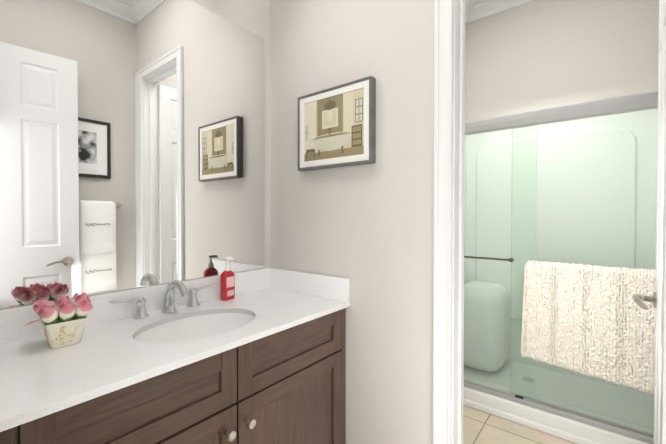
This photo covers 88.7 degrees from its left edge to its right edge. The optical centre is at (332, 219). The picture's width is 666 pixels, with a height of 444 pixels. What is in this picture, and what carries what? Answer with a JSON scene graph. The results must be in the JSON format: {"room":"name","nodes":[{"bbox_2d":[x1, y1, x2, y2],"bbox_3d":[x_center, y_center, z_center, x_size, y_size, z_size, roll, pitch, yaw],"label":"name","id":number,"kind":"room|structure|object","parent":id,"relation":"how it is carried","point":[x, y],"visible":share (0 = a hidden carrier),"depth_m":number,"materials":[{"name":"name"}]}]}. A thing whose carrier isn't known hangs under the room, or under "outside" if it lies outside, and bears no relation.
{"room":"bathroom","nodes":[
{"label":"bathroom","id":0,"kind":"room"},
{"bbox_2d":[0,0,269,308],"bbox_3d":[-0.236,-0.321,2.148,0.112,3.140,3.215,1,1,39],"label":"mirror","id":1,"kind":"object","parent":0,"point":[131,143],"depth_m":1.35,"materials":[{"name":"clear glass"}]},
{"bbox_2d":[270,0,433,443],"bbox_3d":[0.375,-0.310,1.404,1.786,3.140,0.105,1,1,39],"label":"wall","id":2,"kind":"structure","parent":0,"point":[366,230],"depth_m":1.50,"materials":[{"name":"grey paint"}]},
{"bbox_2d":[298,76,375,170],"bbox_3d":[0.003,-0.429,1.604,0.437,0.368,0.040,1,1,39],"label":"framed picture","id":3,"kind":"object","parent":2,"relation":"attached to","point":[336,126],"visible":1,"depth_m":1.57,"materials":[{"name":"white paper"}]},
{"bbox_2d":[433,0,465,443],"bbox_3d":[0.751,0.007,1.108,0.820,2.513,0.155,1,1,39],"label":"door frame","id":4,"kind":"structure","parent":2,"relation":"attached to","point":[449,200],"depth_m":1.29,"materials":[{"name":"white"}]},
{"bbox_2d":[632,0,665,443],"bbox_3d":[1.204,0.042,1.216,0.187,2.416,0.607,1,1,39],"label":"door","id":5,"kind":"structure","parent":2,"relation":"attached to","point":[657,298],"depth_m":1.20,"materials":[{"name":"white"}]},
{"bbox_2d":[465,24,465,80],"bbox_3d":[0.761,-0.331,2.926,0.489,3.140,0.755,1,1,39],"label":"wall","id":6,"kind":"structure","parent":0,"point":[465,52],"depth_m":3.05,"materials":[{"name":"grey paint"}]},
{"bbox_2d":[465,0,473,18],"bbox_3d":[0.952,-1.788,2.683,0.085,0.100,0.645,1,1,39],"label":"crown molding","id":7,"kind":"structure","parent":6,"relation":"attached to","point":[469,12],"depth_m":2.94,"materials":[{"name":"white paint"}]},
{"bbox_2d":[464,90,657,443],"bbox_3d":[1.199,0.242,2.050,1.249,1.782,0.080,1,1,39],"label":"shower door frame","id":8,"kind":"object","parent":6,"relation":"attached to","point":[631,103],"visible":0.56,"depth_m":2.00,"materials":[{"name":"silver metal"}]},
{"bbox_2d":[520,260,655,393],"bbox_3d":[1.403,0.557,1.859,0.667,0.628,0.101,1,1,39],"label":"towel","id":9,"kind":"object","parent":8,"relation":"hanging from","point":[596,321],"visible":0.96,"depth_m":1.82,"materials":[{"name":"white fabric"}]},
{"bbox_2d":[470,0,483,4],"bbox_3d":[0.989,-1.861,2.151,1.996,0.060,1.860,1,1,39],"label":"ceiling","id":10,"kind":"structure","parent":0,"point":[475,1],"depth_m":2.88,"materials":[{"name":"white paint"}]},
{"bbox_2d":[463,405,576,443],"bbox_3d":[0.502,1.287,1.584,2.386,0.060,3.610,1,1,39],"label":"floor","id":11,"kind":"structure","parent":0,"point":[480,427],"depth_m":2.00,"materials":[{"name":"tile"}]},
{"bbox_2d":[0,267,349,443],"bbox_3d":[-0.523,0.771,1.270,0.562,0.982,1.242,1,1,39],"label":"bathroom vanity","id":12,"kind":"object","parent":11,"relation":"on","point":[260,358],"visible":1,"depth_m":1.12,"materials":[{"name":"brown wood"}]},
{"bbox_2d":[24,292,92,348],"bbox_3d":[-0.849,0.314,1.060,0.145,0.150,0.173,1,1,39],"label":"potted flowers","id":13,"kind":"object","parent":12,"relation":"on","point":[63,319],"visible":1,"depth_m":1.03,"materials":[{"name":"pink plant"}]},
{"bbox_2d":[110,280,216,319],"bbox_3d":[-0.639,0.315,1.381,0.173,0.139,0.438,1,1,39],"label":"faucet","id":14,"kind":"object","parent":12,"relation":"on","point":[168,303],"visible":0.98,"depth_m":1.39,"materials":[{"name":"silver metal"}]},
{"bbox_2d":[220,257,234,300],"bbox_3d":[-0.500,0.282,1.622,0.038,0.199,0.070,0,1,31],"label":"soap dispenser","id":15,"kind":"object","parent":12,"relation":"on","point":[227,284],"visible":1,"depth_m":1.60,"materials":[{"name":"red plastic"}]},
{"bbox_2d":[463,109,657,443],"bbox_3d":[1.436,0.257,2.347,1.290,1.980,0.823,1,1,39],"label":"shower stall","id":16,"kind":"object","parent":11,"relation":"on","point":[574,431],"depth_m":2.53,"materials":[{"name":"clear glass"}]},
{"bbox_2d":[465,0,658,135],"bbox_3d":[1.536,-0.330,2.857,1.996,3.140,0.105,1,1,39],"label":"wall","id":17,"kind":"structure","parent":0,"point":[537,55],"depth_m":2.62,"materials":[{"name":"grey paint"}]},
{"bbox_2d":[465,0,535,23],"bbox_3d":[1.627,-1.787,2.644,1.190,0.100,0.085,1,1,39],"label":"crown molding","id":18,"kind":"structure","parent":17,"relation":"attached to","point":[481,10],"depth_m":2.87,"materials":[{"name":"white paint"}]}
]}

